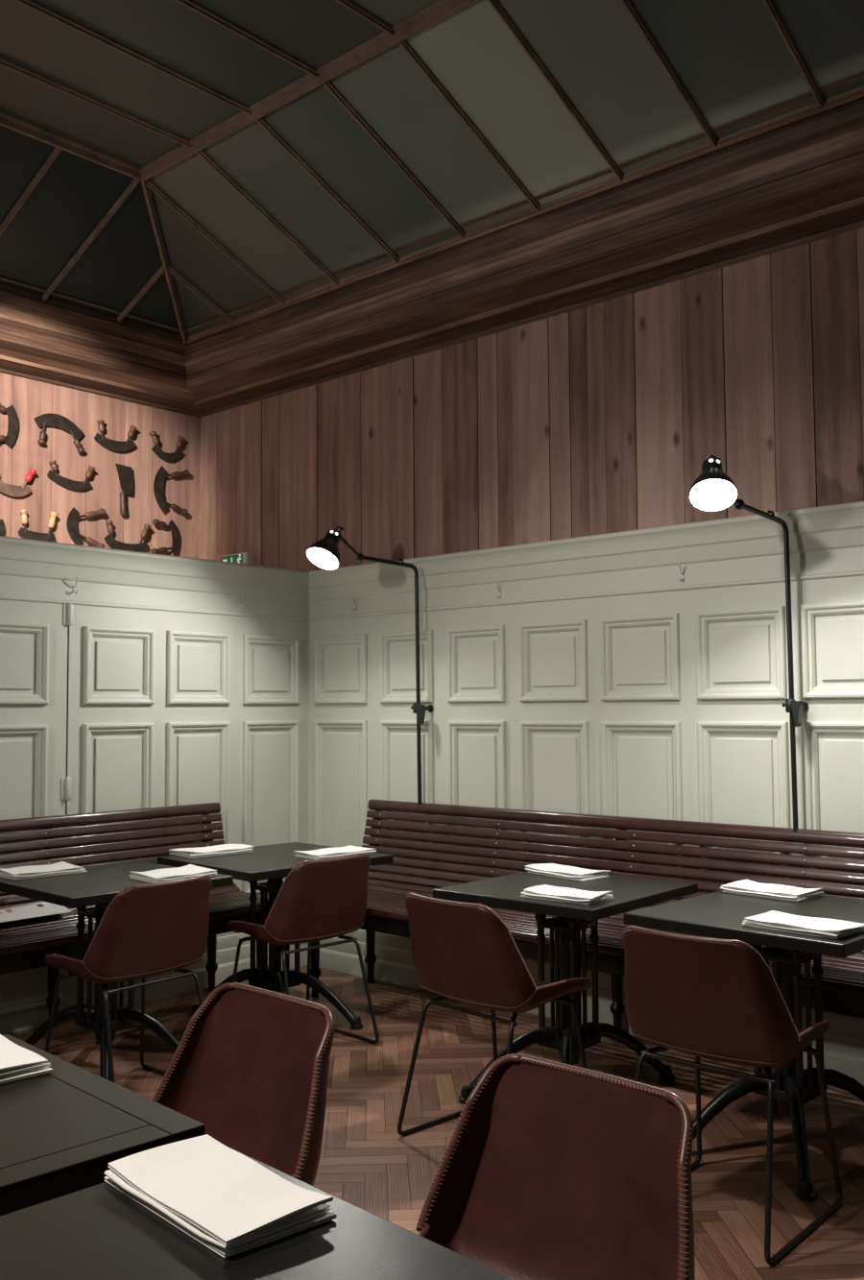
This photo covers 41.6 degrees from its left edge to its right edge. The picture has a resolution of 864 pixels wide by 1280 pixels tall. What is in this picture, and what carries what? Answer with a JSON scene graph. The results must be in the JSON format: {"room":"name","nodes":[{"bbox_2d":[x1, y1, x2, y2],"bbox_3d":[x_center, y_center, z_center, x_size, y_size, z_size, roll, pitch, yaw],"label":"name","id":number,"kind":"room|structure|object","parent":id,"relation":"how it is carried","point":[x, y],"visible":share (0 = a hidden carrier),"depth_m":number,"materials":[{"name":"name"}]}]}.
{"room":"restaurant","nodes":[
{"label":"restaurant","id":0,"kind":"room"},
{"bbox_2d":[0,371,200,558],"bbox_3d":[-2.625,-0.960,6.088,0.066,1.280,3.448,-3,-5,42],"label":"wall","id":1,"kind":"structure","parent":0,"point":[31,398],"depth_m":6.76,"materials":[{"name":"brown wood"}]},
{"bbox_2d":[0,518,5,536],"bbox_3d":[-2.388,-0.617,6.230,0.043,0.129,0.119,-3,-5,42],"label":"knife","id":2,"kind":"object","parent":1,"relation":"attached to","point":[2,523],"visible":0.96,"depth_m":6.26,"materials":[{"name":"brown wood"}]},
{"bbox_2d":[0,403,19,447],"bbox_3d":[-2.353,-1.194,6.308,0.043,0.240,0.140,-3,-5,42],"label":"knife","id":3,"kind":"object","parent":1,"relation":"attached to","point":[12,418],"visible":1,"depth_m":6.33,"materials":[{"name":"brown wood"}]},
{"bbox_2d":[0,467,36,496],"bbox_3d":[-2.328,-0.886,6.315,0.044,0.174,0.281,-3,-5,42],"label":"knife","id":4,"kind":"object","parent":1,"relation":"attached to","point":[11,490],"visible":1,"depth_m":6.35,"materials":[{"name":"metal"}]},
{"bbox_2d":[17,508,57,541],"bbox_3d":[-2.222,-0.645,6.417,0.043,0.185,0.236,-3,-5,42],"label":"knife","id":5,"kind":"object","parent":1,"relation":"attached to","point":[30,535],"visible":0.95,"depth_m":6.42,"materials":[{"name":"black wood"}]},
{"bbox_2d":[33,412,84,453],"bbox_3d":[-2.140,-1.197,6.546,0.044,0.204,0.319,-3,-5,42],"label":"knife","id":6,"kind":"object","parent":1,"relation":"attached to","point":[50,419],"visible":1,"depth_m":6.55,"materials":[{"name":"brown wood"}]},
{"bbox_2d":[47,460,95,489],"bbox_3d":[-2.087,-0.952,6.588,0.044,0.153,0.300,-3,-5,42],"label":"knife","id":7,"kind":"object","parent":1,"relation":"attached to","point":[72,484],"visible":1,"depth_m":6.59,"materials":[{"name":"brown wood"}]},
{"bbox_2d":[66,507,105,548],"bbox_3d":[-2.018,-0.657,6.645,0.044,0.251,0.246,-3,-5,42],"label":"knife","id":8,"kind":"object","parent":1,"relation":"attached to","point":[72,519],"visible":0.93,"depth_m":6.61,"materials":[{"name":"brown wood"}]},
{"bbox_2d":[0,276,200,417],"bbox_3d":[-2.500,-1.681,5.859,0.540,0.330,3.620,-3,-5,42],"label":"trim","id":9,"kind":"structure","parent":1,"relation":"attached to","point":[52,341],"depth_m":6.36,"materials":[{"name":"brown wood"}]},
{"bbox_2d":[94,419,136,451],"bbox_3d":[-1.895,-1.220,6.821,0.044,0.173,0.289,-3,-5,42],"label":"knife","id":10,"kind":"object","parent":1,"relation":"attached to","point":[116,446],"visible":1,"depth_m":6.82,"materials":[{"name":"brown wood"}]},
{"bbox_2d":[115,463,133,515],"bbox_3d":[-1.856,-0.902,6.858,0.039,0.308,0.124,-3,-5,42],"label":"cleaver","id":11,"kind":"object","parent":1,"relation":"attached to","point":[125,472],"visible":1,"depth_m":6.86,"materials":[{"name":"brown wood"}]},
{"bbox_2d":[103,520,150,552],"bbox_3d":[-1.832,-0.622,6.851,0.044,0.190,0.315,-3,-5,42],"label":"knife","id":12,"kind":"object","parent":1,"relation":"attached to","point":[109,540],"visible":0.99,"depth_m":6.85,"materials":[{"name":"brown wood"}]},
{"bbox_2d":[0,535,309,621],"bbox_3d":[-1.748,-0.266,6.129,1.134,0.279,4.200,-3,-5,42],"label":"trim","id":13,"kind":"structure","parent":1,"relation":"attached to","point":[35,570],"depth_m":5.69,"materials":[{"name":"green paint"}]},
{"bbox_2d":[151,518,179,555],"bbox_3d":[-1.648,-0.636,7.057,0.043,0.236,0.206,-3,-5,42],"label":"knife","id":14,"kind":"object","parent":1,"relation":"attached to","point":[175,532],"visible":0.95,"depth_m":7.09,"materials":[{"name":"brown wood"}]},
{"bbox_2d":[148,431,184,460],"bbox_3d":[-1.651,-1.203,7.092,0.044,0.168,0.255,-3,-5,42],"label":"knife","id":15,"kind":"object","parent":1,"relation":"attached to","point":[178,453],"visible":1,"depth_m":7.09,"materials":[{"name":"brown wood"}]},
{"bbox_2d":[153,465,189,515],"bbox_3d":[-1.625,-0.933,7.102,0.044,0.293,0.254,-3,-5,42],"label":"knife","id":16,"kind":"object","parent":1,"relation":"attached to","point":[160,474],"visible":1,"depth_m":7.06,"materials":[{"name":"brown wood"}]},
{"bbox_2d":[65,603,309,897],"bbox_3d":[-1.217,0.822,5.915,0.072,1.925,1.520,-3,-5,42],"label":"wall","id":17,"kind":"structure","parent":0,"point":[165,708],"depth_m":5.89,"materials":[{"name":"green paint"}]},
{"bbox_2d":[0,599,73,905],"bbox_3d":[-2.246,0.756,4.771,0.072,1.931,1.600,-3,-5,42],"label":"door","id":18,"kind":"structure","parent":17,"relation":"in","point":[35,783],"depth_m":5.23,"materials":[{"name":"green paint"}]},
{"bbox_2d":[72,577,78,593],"bbox_3d":[-1.690,-0.259,5.400,0.015,0.079,0.052,2,-4,-38],"label":"coat hook","id":19,"kind":"object","parent":17,"relation":"attached to","point":[74,585],"visible":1,"depth_m":5.40,"materials":[{"name":"green paint"}]},
{"bbox_2d":[0,931,308,1035],"bbox_3d":[-1.706,1.604,5.256,0.072,0.290,3.110,-3,-5,42],"label":"baseboard","id":20,"kind":"structure","parent":17,"relation":"attached to","point":[23,994],"depth_m":5.29,"materials":[{"name":"green paint"}]},
{"bbox_2d":[239,593,244,607],"bbox_3d":[-1.023,-0.213,6.142,0.015,0.079,0.052,2,-4,-38],"label":"coat hook","id":21,"kind":"object","parent":17,"relation":"attached to","point":[240,601],"visible":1,"depth_m":6.14,"materials":[{"name":"green paint"}]},
{"bbox_2d":[0,0,863,343],"bbox_3d":[-1.062,-2.204,2.664,6.052,0.426,5.552,-3,-5,42],"label":"ceiling","id":22,"kind":"structure","parent":0,"point":[181,164],"depth_m":4.70,"materials":[{"name":"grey glass"}]},
{"bbox_2d":[8,966,863,1279],"bbox_3d":[-0.347,1.594,2.312,6.200,0.060,5.952,-3,-5,42],"label":"floor","id":23,"kind":"structure","parent":0,"point":[365,1163],"depth_m":3.90,"materials":[{"name":"brown wood"}]},
{"bbox_2d":[0,1034,205,1216],"bbox_3d":[-0.879,1.163,1.830,0.720,0.750,0.743,3,-5,-44],"label":"bistro table","id":24,"kind":"object","parent":23,"relation":"on","point":[60,1129],"visible":0.9,"depth_m":1.82,"materials":[{"name":"black wood"}]},
{"bbox_2d":[0,1034,53,1084],"bbox_3d":[-0.865,0.791,2.162,0.170,0.028,0.302,3,-5,-43],"label":"napkin","id":25,"kind":"object","parent":24,"relation":"on","point":[17,1062],"visible":1,"depth_m":2.10,"materials":[{"name":"white paper"}]},
{"bbox_2d":[0,860,233,1080],"bbox_3d":[-1.310,1.330,4.571,0.743,0.750,0.710,-4,-5,44],"label":"bistro table","id":26,"kind":"object","parent":23,"relation":"on","point":[100,883],"visible":0.6,"depth_m":4.50,"materials":[{"name":"black wood"}]},
{"bbox_2d":[0,861,85,879],"bbox_3d":[-1.619,0.948,4.688,0.316,0.027,0.219,3,-5,-43],"label":"napkin","id":27,"kind":"object","parent":26,"relation":"on","point":[61,867],"visible":1,"depth_m":4.65,"materials":[{"name":"white fabric"}]},
{"bbox_2d":[129,864,217,883],"bbox_3d":[-1.037,0.938,4.570,0.215,0.027,0.298,-4,-5,44],"label":"napkin","id":28,"kind":"object","parent":26,"relation":"on","point":[190,870],"visible":0.96,"depth_m":4.53,"materials":[{"name":"white fabric"}]},
{"bbox_2d":[44,874,212,1083],"bbox_3d":[-1.129,1.278,4.237,0.545,0.811,0.511,-3,-5,41],"label":"leather chair","id":29,"kind":"object","parent":23,"relation":"on","point":[147,929],"visible":0.97,"depth_m":4.07,"materials":[{"name":"leather"}]},
{"bbox_2d":[0,802,268,1044],"bbox_3d":[-1.670,1.257,4.905,0.524,0.940,2.210,-3,-5,42],"label":"slatted bench","id":30,"kind":"object","parent":23,"relation":"on","point":[25,944],"visible":0.51,"depth_m":5.28,"materials":[{"name":"brown wood"}]},
{"bbox_2d":[0,900,71,922],"bbox_3d":[-1.785,1.172,4.913,0.144,0.047,0.420,-3,-5,42],"label":"leaflet","id":31,"kind":"object","parent":30,"relation":"on","point":[42,909],"visible":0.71,"depth_m":4.93,"materials":[{"name":"white paper"}]},
{"bbox_2d":[151,982,335,1185],"bbox_3d":[-0.501,1.154,2.237,0.511,0.811,0.545,-4,-5,43],"label":"leather chair","id":32,"kind":"object","parent":23,"relation":"on","point":[251,1065],"visible":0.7,"depth_m":2.42,"materials":[{"name":"leather"}]},
{"bbox_2d":[0,1146,514,1279],"bbox_3d":[-0.319,1.123,1.228,0.720,0.750,0.743,3,-5,-45],"label":"bistro table","id":33,"kind":"object","parent":23,"relation":"on","point":[97,1232],"visible":0.57,"depth_m":1.41,"materials":[{"name":"black wood"}]},
{"bbox_2d":[104,1134,336,1257],"bbox_3d":[-0.298,0.751,1.559,0.174,0.029,0.323,3,-5,-42],"label":"stack","id":34,"kind":"object","parent":33,"relation":"on","point":[216,1195],"visible":1,"depth_m":1.53,"materials":[{"name":"white paper"}]},
{"bbox_2d":[157,842,393,1030],"bbox_3d":[-0.717,1.364,5.200,0.795,0.750,0.743,3,-5,-43],"label":"bistro table","id":35,"kind":"object","parent":23,"relation":"on","point":[273,862],"visible":0.71,"depth_m":5.14,"materials":[{"name":"black wood"}]},
{"bbox_2d":[169,844,253,858],"bbox_3d":[-1.032,0.982,5.323,0.336,0.029,0.213,3,-4,-40],"label":"napkin","id":36,"kind":"object","parent":35,"relation":"on","point":[225,849],"visible":1,"depth_m":5.28,"materials":[{"name":"white fabric"}]},
{"bbox_2d":[293,845,376,859],"bbox_3d":[-0.445,0.974,5.224,0.337,0.027,0.194,3,-5,-42],"label":"napkin","id":37,"kind":"object","parent":35,"relation":"on","point":[347,851],"visible":0.97,"depth_m":5.17,"materials":[{"name":"white fabric"}]},
{"bbox_2d":[227,852,379,1043],"bbox_3d":[-0.566,1.312,4.864,0.511,0.811,0.545,3,-5,-44],"label":"leather chair","id":38,"kind":"object","parent":23,"relation":"on","point":[319,900],"visible":1,"depth_m":4.70,"materials":[{"name":"leather"}]},
{"bbox_2d":[397,892,592,1135],"bbox_3d":[0.221,1.244,3.812,0.545,0.811,0.511,3,-5,-44],"label":"leather chair","id":39,"kind":"object","parent":23,"relation":"on","point":[465,953],"visible":0.97,"depth_m":3.64,"materials":[{"name":"leather"}]},
{"bbox_2d":[415,1053,695,1279],"bbox_3d":[0.101,1.117,1.697,0.511,0.811,0.545,-3,-5,42],"label":"leather chair","id":40,"kind":"object","parent":23,"relation":"on","point":[548,1170],"visible":0.96,"depth_m":1.89,"materials":[{"name":"leather"}]},
{"bbox_2d":[433,870,698,1103],"bbox_3d":[0.510,1.300,4.261,0.700,0.750,0.743,-3,-5,40],"label":"bistro table","id":41,"kind":"object","parent":23,"relation":"on","point":[630,893],"visible":0.86,"depth_m":4.21,"materials":[{"name":"black wood"}]},
{"bbox_2d":[520,884,614,904],"bbox_3d":[0.475,0.893,4.005,0.292,0.029,0.165,-3,-4,39],"label":"napkin","id":42,"kind":"object","parent":41,"relation":"on","point":[543,892],"visible":1,"depth_m":3.97,"materials":[{"name":"white fabric"}]},
{"bbox_2d":[524,863,610,881],"bbox_3d":[0.542,0.927,4.564,0.173,0.028,0.326,2,-4,-39],"label":"napkin","id":43,"kind":"object","parent":41,"relation":"on","point":[567,872],"visible":1,"depth_m":4.52,"materials":[{"name":"white fabric"}]},
{"bbox_2d":[310,798,863,1029],"bbox_3d":[0.799,1.229,4.696,3.440,0.940,0.524,-3,-5,42],"label":"slatted bench","id":44,"kind":"object","parent":23,"relation":"on","point":[842,978],"visible":0.56,"depth_m":4.93,"materials":[{"name":"brown wood"}]},
{"bbox_2d":[622,925,843,1264],"bbox_3d":[0.845,1.206,3.240,0.511,0.811,0.545,-3,-5,41],"label":"leather chair","id":45,"kind":"object","parent":23,"relation":"on","point":[714,999],"visible":0.98,"depth_m":3.06,"materials":[{"name":"leather"}]},
{"bbox_2d":[623,890,863,1201],"bbox_3d":[1.162,1.263,3.711,0.745,0.750,0.770,-4,-5,44],"label":"bistro table","id":46,"kind":"object","parent":23,"relation":"on","point":[720,914],"visible":0.79,"depth_m":3.65,"materials":[{"name":"black wood"}]},
{"bbox_2d":[720,879,822,901],"bbox_3d":[1.213,0.893,4.068,0.186,0.028,0.312,3,-5,-43],"label":"napkin","id":47,"kind":"object","parent":46,"relation":"on","point":[745,886],"visible":1,"depth_m":4.03,"materials":[{"name":"white fabric"}]},
{"bbox_2d":[741,910,863,939],"bbox_3d":[1.122,0.856,3.431,0.186,0.026,0.320,3,-5,-44],"label":"napkin","id":48,"kind":"object","parent":46,"relation":"on","point":[774,920],"visible":1,"depth_m":3.40,"materials":[{"name":"white paper"}]},
{"bbox_2d":[199,227,863,571],"bbox_3d":[0.559,-1.014,5.517,5.550,1.280,0.066,-3,-5,42],"label":"wall","id":49,"kind":"structure","parent":0,"point":[602,418],"depth_m":5.38,"materials":[{"name":"brown wood"}]},
{"bbox_2d":[221,552,254,564],"bbox_3d":[-1.191,-0.448,6.975,0.240,0.157,0.066,-3,-5,42],"label":"exit sign","id":50,"kind":"object","parent":49,"relation":"attached to","point":[248,558],"visible":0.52,"depth_m":6.91,"materials":[{"name":"green plastic"}]},
{"bbox_2d":[185,72,863,417],"bbox_3d":[0.344,-1.727,5.377,5.420,0.330,0.540,-3,-5,42],"label":"trim","id":51,"kind":"structure","parent":49,"relation":"attached to","point":[794,179],"depth_m":5.02,"materials":[{"name":"brown wood"}]},
{"bbox_2d":[309,575,863,907],"bbox_3d":[0.948,0.754,5.014,4.400,1.925,0.072,-3,-5,42],"label":"wall","id":52,"kind":"structure","parent":0,"point":[661,705],"depth_m":5.15,"materials":[{"name":"green paint"}]},
{"bbox_2d":[351,596,357,610],"bbox_3d":[-0.428,-0.201,6.250,0.015,0.079,0.052,-3,-4,32],"label":"coat hook","id":53,"kind":"object","parent":52,"relation":"attached to","point":[351,596],"visible":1,"depth_m":6.25,"materials":[{"name":"green paint"}]},
{"bbox_2d":[306,526,434,805],"bbox_3d":[-0.316,0.155,5.723,0.701,1.443,0.201,2,-4,-35],"label":"wall lamp","id":54,"kind":"object","parent":52,"relation":"attached to","point":[324,553],"visible":1,"depth_m":5.79,"materials":[{"name":"black metal"}]},
{"bbox_2d":[495,581,502,598],"bbox_3d":[0.325,-0.246,5.575,0.015,0.079,0.052,-3,-4,32],"label":"coat hook","id":55,"kind":"object","parent":52,"relation":"attached to","point":[500,591],"visible":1,"depth_m":5.58,"materials":[{"name":"green paint"}]},
{"bbox_2d":[308,501,863,621],"bbox_3d":[0.908,-0.346,5.081,4.450,0.279,0.114,-3,-5,42],"label":"trim","id":56,"kind":"structure","parent":52,"relation":"attached to","point":[826,542],"depth_m":5.15,"materials":[{"name":"green paint"}]},
{"bbox_2d":[319,928,863,1086],"bbox_3d":[0.922,1.569,4.938,4.410,0.290,0.072,-3,-5,42],"label":"baseboard","id":57,"kind":"structure","parent":52,"relation":"attached to","point":[844,1040],"depth_m":5.24,"materials":[{"name":"green paint"}]},
{"bbox_2d":[678,562,684,581],"bbox_3d":[1.074,-0.291,4.905,0.015,0.079,0.052,-3,-4,32],"label":"coat hook","id":58,"kind":"object","parent":52,"relation":"attached to","point":[682,572],"visible":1,"depth_m":4.91,"materials":[{"name":"green paint"}]},
{"bbox_2d":[688,455,808,832],"bbox_3d":[1.213,0.043,4.340,0.177,1.481,0.677,-3,-5,42],"label":"wall lamp","id":59,"kind":"object","parent":52,"relation":"attached to","point":[712,490],"visible":1,"depth_m":4.45,"materials":[{"name":"black metal"}]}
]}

